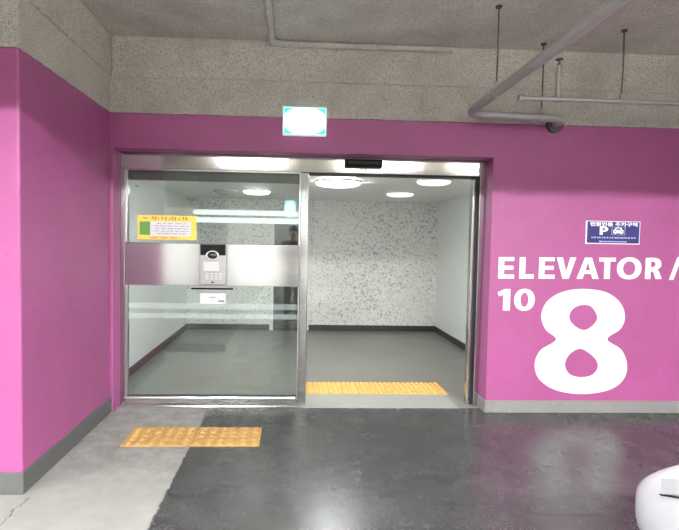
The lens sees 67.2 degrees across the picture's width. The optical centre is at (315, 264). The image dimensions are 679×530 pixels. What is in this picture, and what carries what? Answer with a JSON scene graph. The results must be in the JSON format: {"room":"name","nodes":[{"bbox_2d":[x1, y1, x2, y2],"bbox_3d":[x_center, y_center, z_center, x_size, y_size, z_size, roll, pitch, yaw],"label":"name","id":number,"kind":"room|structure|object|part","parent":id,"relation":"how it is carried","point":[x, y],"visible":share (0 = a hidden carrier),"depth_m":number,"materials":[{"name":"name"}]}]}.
{"room":"parking garage","nodes":[
{"label":"parking garage","id":0,"kind":"room"},
{"bbox_2d":[0,0,111,471],"bbox_3d":[-2.016,-0.288,3.586,0.740,3.080,1.630,1,3,-3],"label":"wall","id":1,"kind":"structure","parent":0,"point":[56,56],"depth_m":3.17,"materials":[{"name":"pink paint"}]},
{"bbox_2d":[0,397,111,494],"bbox_3d":[-2.039,1.190,3.598,0.722,0.125,1.502,1,3,-3],"label":"baseboard","id":2,"kind":"structure","parent":1,"relation":"attached to","point":[10,482],"depth_m":3.19,"materials":[{"name":"grey paint"}]},
{"bbox_2d":[129,180,186,367],"bbox_3d":[-2.075,0.011,6.328,0.150,2.230,3.820,1,3,-3],"label":"wall","id":3,"kind":"structure","parent":0,"point":[156,312],"depth_m":6.21,"materials":[{"name":"white paint"}]},
{"bbox_2d":[129,324,186,376],"bbox_3d":[-2.014,1.079,6.441,0.014,0.088,3.700,1,3,-3],"label":"baseboard","id":4,"kind":"structure","parent":3,"relation":"attached to","point":[151,354],"depth_m":6.32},
{"bbox_2d":[147,176,470,202],"bbox_3d":[0.057,-1.035,6.479,4.290,0.120,3.820,1,3,-3],"label":"ceiling","id":5,"kind":"structure","parent":0,"point":[370,188],"depth_m":6.64,"materials":[{"name":"paint"}]},
{"bbox_2d":[213,189,237,194],"bbox_3d":[-1.163,-0.974,6.621,0.316,0.057,0.705,1,3,-3],"label":"ceiling detector","id":6,"kind":"object","parent":5,"relation":"attached to","point":[218,191],"visible":1,"depth_m":6.55,"materials":[{"name":"white plastic"}]},
{"bbox_2d":[243,189,270,194],"bbox_3d":[-0.799,-0.980,6.883,0.380,0.056,0.380,1,3,-3],"label":"ceiling lamp","id":7,"kind":"object","parent":5,"relation":"attached to","point":[247,191],"visible":1,"depth_m":6.75,"materials":[{"name":"white plastic"}]},
{"bbox_2d":[315,179,360,187],"bbox_3d":[0.245,-0.909,5.732,0.520,0.056,0.520,1,3,-3],"label":"ceiling lamp","id":8,"kind":"object","parent":5,"relation":"attached to","point":[336,183],"visible":1,"depth_m":5.58,"materials":[{"name":"white plastic"}]},
{"bbox_2d":[386,191,413,196],"bbox_3d":[1.133,-0.946,6.873,0.380,0.056,0.380,1,3,-3],"label":"ceiling lamp","id":9,"kind":"object","parent":5,"relation":"attached to","point":[394,193],"visible":1,"depth_m":6.75,"materials":[{"name":"white plastic"}]},
{"bbox_2d":[387,193,412,196],"bbox_3d":[1.133,-0.937,6.874,0.357,0.038,0.357,1,3,-3],"label":"diffuser","id":10,"kind":"object","parent":9,"relation":"attached to","point":[388,194],"depth_m":6.76,"materials":[{"name":"white plastic"}]},
{"bbox_2d":[416,178,451,185],"bbox_3d":[1.259,-0.879,5.449,0.380,0.056,0.380,1,3,-3],"label":"ceiling lamp","id":11,"kind":"object","parent":5,"relation":"attached to","point":[424,181],"visible":0.97,"depth_m":5.33,"materials":[{"name":"white plastic"}]},
{"bbox_2d":[186,197,438,325],"bbox_3d":[-0.049,-0.048,8.409,4.290,2.230,0.150,1,3,-3],"label":"wall","id":12,"kind":"structure","parent":0,"point":[372,262],"depth_m":8.36,"materials":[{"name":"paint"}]},
{"bbox_2d":[269,216,309,330],"bbox_3d":[-0.426,0.137,8.273,0.640,1.860,0.095,1,3,-3],"label":"door","id":13,"kind":"structure","parent":12,"relation":"in","point":[283,300],"depth_m":8.29,"materials":[{"name":"paint"}]},
{"bbox_2d":[187,324,433,330],"bbox_3d":[-0.064,1.026,8.375,4.090,0.088,0.014,1,3,-3],"label":"baseboard","id":14,"kind":"structure","parent":12,"relation":"attached to","point":[189,326],"depth_m":8.38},
{"bbox_2d":[0,329,678,529],"bbox_3d":[-0.062,1.514,0.819,18.000,0.200,15.500,1,3,-3],"label":"floor","id":15,"kind":"structure","parent":0,"point":[310,468],"depth_m":3.43,"materials":[{"name":"grey concrete"}]},
{"bbox_2d":[120,427,261,446],"bbox_3d":[-0.891,1.255,3.752,0.966,0.020,0.351,1,3,-3],"label":"tactile paving","id":16,"kind":"structure","parent":15,"relation":"on","point":[140,436],"depth_m":3.72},
{"bbox_2d":[306,382,447,394],"bbox_3d":[0.548,1.220,5.077,1.438,0.020,0.390,1,3,-3],"label":"tactile paving","id":17,"kind":"structure","parent":15,"relation":"on","point":[333,387],"depth_m":5.05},
{"bbox_2d":[635,465,678,529],"bbox_3d":[2.379,0.769,0.153,2.100,1.434,4.415,1,3,-3],"label":"car","id":18,"kind":"object","parent":15,"relation":"on","point":[657,494],"visible":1,"depth_m":2.10,"materials":[{"name":"white paint"}]},
{"bbox_2d":[80,0,678,55],"bbox_3d":[0.088,-1.670,-1.326,18.000,0.200,11.500,1,3,-3],"label":"ceiling","id":19,"kind":"structure","parent":0,"point":[652,26],"depth_m":3.76,"materials":[{"name":"grey concrete"}]},
{"bbox_2d":[264,0,453,52],"bbox_3d":[0.495,-1.667,1.579,1.514,0.052,5.260,1,3,-3],"label":"conduit","id":20,"kind":"object","parent":19,"relation":"attached to","point":[268,6],"visible":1,"depth_m":4.15,"materials":[{"name":"grey metal"}]},
{"bbox_2d":[490,5,501,97],"bbox_3d":[1.245,-1.460,3.498,0.076,0.618,0.044,1,3,-3],"label":"hanger","id":21,"kind":"object","parent":19,"relation":"hanging from","point":[498,7],"visible":0.77,"depth_m":3.49,"materials":[{"name":"grey metal"}]},
{"bbox_3d":[1.247,-1.495,3.496,0.014,0.548,0.011,1,3,-3],"label":"rod","id":22,"kind":"part","parent":21,"relation":"part of","materials":[{"name":"grey metal"}]},
{"bbox_2d":[539,42,546,122],"bbox_3d":[1.831,-1.472,4.125,0.044,0.631,0.076,1,3,-3],"label":"hanger","id":23,"kind":"object","parent":19,"relation":"hanging from","point":[543,44],"visible":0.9,"depth_m":4.12,"materials":[{"name":"grey metal"}]},
{"bbox_3d":[1.833,-1.507,4.124,0.014,0.561,0.011,1,3,-3],"label":"rod","id":24,"kind":"part","parent":23,"relation":"part of","materials":[{"name":"grey metal"}]},
{"bbox_2d":[618,29,627,104],"bbox_3d":[2.313,-1.489,3.846,0.044,0.554,0.048,1,3,-3],"label":"hanger","id":25,"kind":"object","parent":19,"relation":"hanging from","point":[623,31],"visible":0.98,"depth_m":3.84,"materials":[{"name":"grey metal"}]},
{"bbox_2d":[517,58,678,105],"bbox_3d":[4.428,-1.336,3.951,5.825,0.340,0.060,1,3,-3],"label":"pipe","id":26,"kind":"object","parent":25,"relation":"hanging from","point":[557,98],"visible":1,"depth_m":3.83,"materials":[{"name":"grey metal"}]},
{"bbox_3d":[2.315,-1.510,3.845,0.014,0.512,0.011,1,3,-3],"label":"rod","id":27,"kind":"part","parent":25,"relation":"part of","materials":[{"name":"grey metal"}]},
{"bbox_2d":[110,36,678,411],"bbox_3d":[3.535,-0.235,4.531,10.520,3.080,0.222,1,3,-3],"label":"wall","id":28,"kind":"structure","parent":0,"point":[564,317],"depth_m":4.33,"materials":[{"name":"pink paint"}]},
{"bbox_2d":[118,151,485,407],"bbox_3d":[-0.107,0.148,4.509,3.165,2.190,0.205,1,3,-3],"label":"door","id":29,"kind":"structure","parent":28,"relation":"in","point":[474,170],"depth_m":4.44,"materials":[{"name":"metal"}]},
{"bbox_2d":[138,215,196,239],"bbox_3d":[-1.287,-0.324,4.410,0.503,0.209,0.005,1,3,-3],"label":"notice","id":30,"kind":"object","parent":29,"relation":"attached to","point":[160,227],"visible":1,"depth_m":4.41,"materials":[{"name":"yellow paper"}]},
{"bbox_3d":[-0.916,1.194,4.500,1.503,0.050,0.065,1,3,-3],"label":"rail","id":31,"kind":"part","parent":29,"relation":"part of","materials":[{"name":"metal"}]},
{"bbox_3d":[-0.905,0.201,4.449,1.515,2.038,0.075,1,3,-3],"label":"glass door panel","id":32,"kind":"part","parent":29,"relation":"part of","materials":[{"name":"clear glass"}]},
{"bbox_2d":[190,286,234,290],"bbox_3d":[-0.898,0.203,4.428,0.376,0.028,0.054,1,3,-3],"label":"tray","id":33,"kind":"object","parent":29,"relation":"attached to","point":[192,287],"visible":1,"depth_m":4.41,"materials":[{"name":"black plastic"}]},
{"bbox_2d":[199,244,226,284],"bbox_3d":[-0.887,-0.006,4.396,0.232,0.350,0.048,1,3,-3],"label":"intercom","id":34,"kind":"object","parent":29,"relation":"attached to","point":[213,257],"visible":1,"depth_m":4.39,"materials":[{"name":"grey metal"}]},
{"bbox_3d":[-0.885,-0.130,4.387,0.216,0.094,0.009,1,3,-3],"label":"camera panel","id":35,"kind":"part","parent":34,"relation":"part of","materials":[{"name":"black plastic"}]},
{"bbox_2d":[200,293,225,303],"bbox_3d":[-0.901,0.293,4.457,0.225,0.092,0.004,1,3,-3],"label":"label","id":36,"kind":"object","parent":29,"relation":"attached to","point":[205,298],"visible":1,"depth_m":4.46,"materials":[{"name":"white paper"}]},
{"bbox_3d":[-0.886,-0.778,4.503,1.503,0.085,0.060,1,3,-3],"label":"rail","id":37,"kind":"part","parent":29,"relation":"part of","materials":[{"name":"silver metal"}]},
{"bbox_3d":[-0.114,0.218,4.524,0.072,2.050,0.120,1,3,-3],"label":"post","id":38,"kind":"part","parent":29,"relation":"part of","materials":[{"name":"metal"}]},
{"bbox_2d":[345,159,382,170],"bbox_3d":[0.412,-0.864,4.414,0.324,0.096,0.048,1,3,-3],"label":"sensor","id":39,"kind":"object","parent":29,"relation":"attached to","point":[349,163],"visible":1,"depth_m":4.39,"materials":[{"name":"black plastic"}]},
{"bbox_2d":[283,106,326,136],"bbox_3d":[-0.093,-1.181,4.204,0.360,0.230,0.053,1,3,-3],"label":"exit sign","id":40,"kind":"object","parent":28,"relation":"attached to","point":[297,121],"visible":1,"depth_m":4.18,"materials":[{"name":"white plastic"}]},
{"bbox_2d":[301,394,457,407],"bbox_3d":[0.557,1.252,4.679,1.390,0.014,0.400,1,3,-3],"label":"threshold","id":41,"kind":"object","parent":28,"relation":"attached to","point":[312,400],"depth_m":4.66,"materials":[{"name":"stone"}]},
{"bbox_2d":[468,0,632,132],"bbox_3d":[1.359,-1.069,1.467,0.856,0.140,5.858,1,3,6],"label":"drain pipe","id":42,"kind":"object","parent":28,"relation":"attached to","point":[554,123],"visible":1,"depth_m":3.01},
{"bbox_2d":[477,395,678,412],"bbox_3d":[5.107,1.276,4.664,7.322,0.105,0.182,1,3,-3],"label":"baseboard","id":43,"kind":"structure","parent":28,"relation":"attached to","point":[487,406],"depth_m":4.44,"materials":[{"name":"grey paint"}]},
{"bbox_2d":[585,221,639,244],"bbox_3d":[2.554,-0.278,4.388,0.479,0.198,0.013,1,3,-3],"label":"parking sign","id":44,"kind":"object","parent":28,"relation":"attached to","point":[596,232],"visible":1,"depth_m":4.38,"materials":[{"name":"blue plastic"}]},
{"bbox_2d":[591,237,635,242],"bbox_3d":[2.558,-0.217,4.385,0.390,0.048,0.002,1,3,-3],"label":"print","id":45,"kind":"object","parent":44,"relation":"attached to","point":[593,239],"depth_m":4.39},
{"bbox_2d":[435,194,469,342],"bbox_3d":[2.160,0.077,6.517,0.150,2.230,3.840,1,3,-3],"label":"wall","id":46,"kind":"structure","parent":0,"point":[453,214],"depth_m":7.58,"materials":[{"name":"white paint"}]},
{"bbox_2d":[434,326,464,349],"bbox_3d":[2.059,1.145,6.572,0.014,0.088,3.820,1,3,-3],"label":"baseboard","id":47,"kind":"structure","parent":46,"relation":"attached to","point":[447,336],"depth_m":7.60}
]}

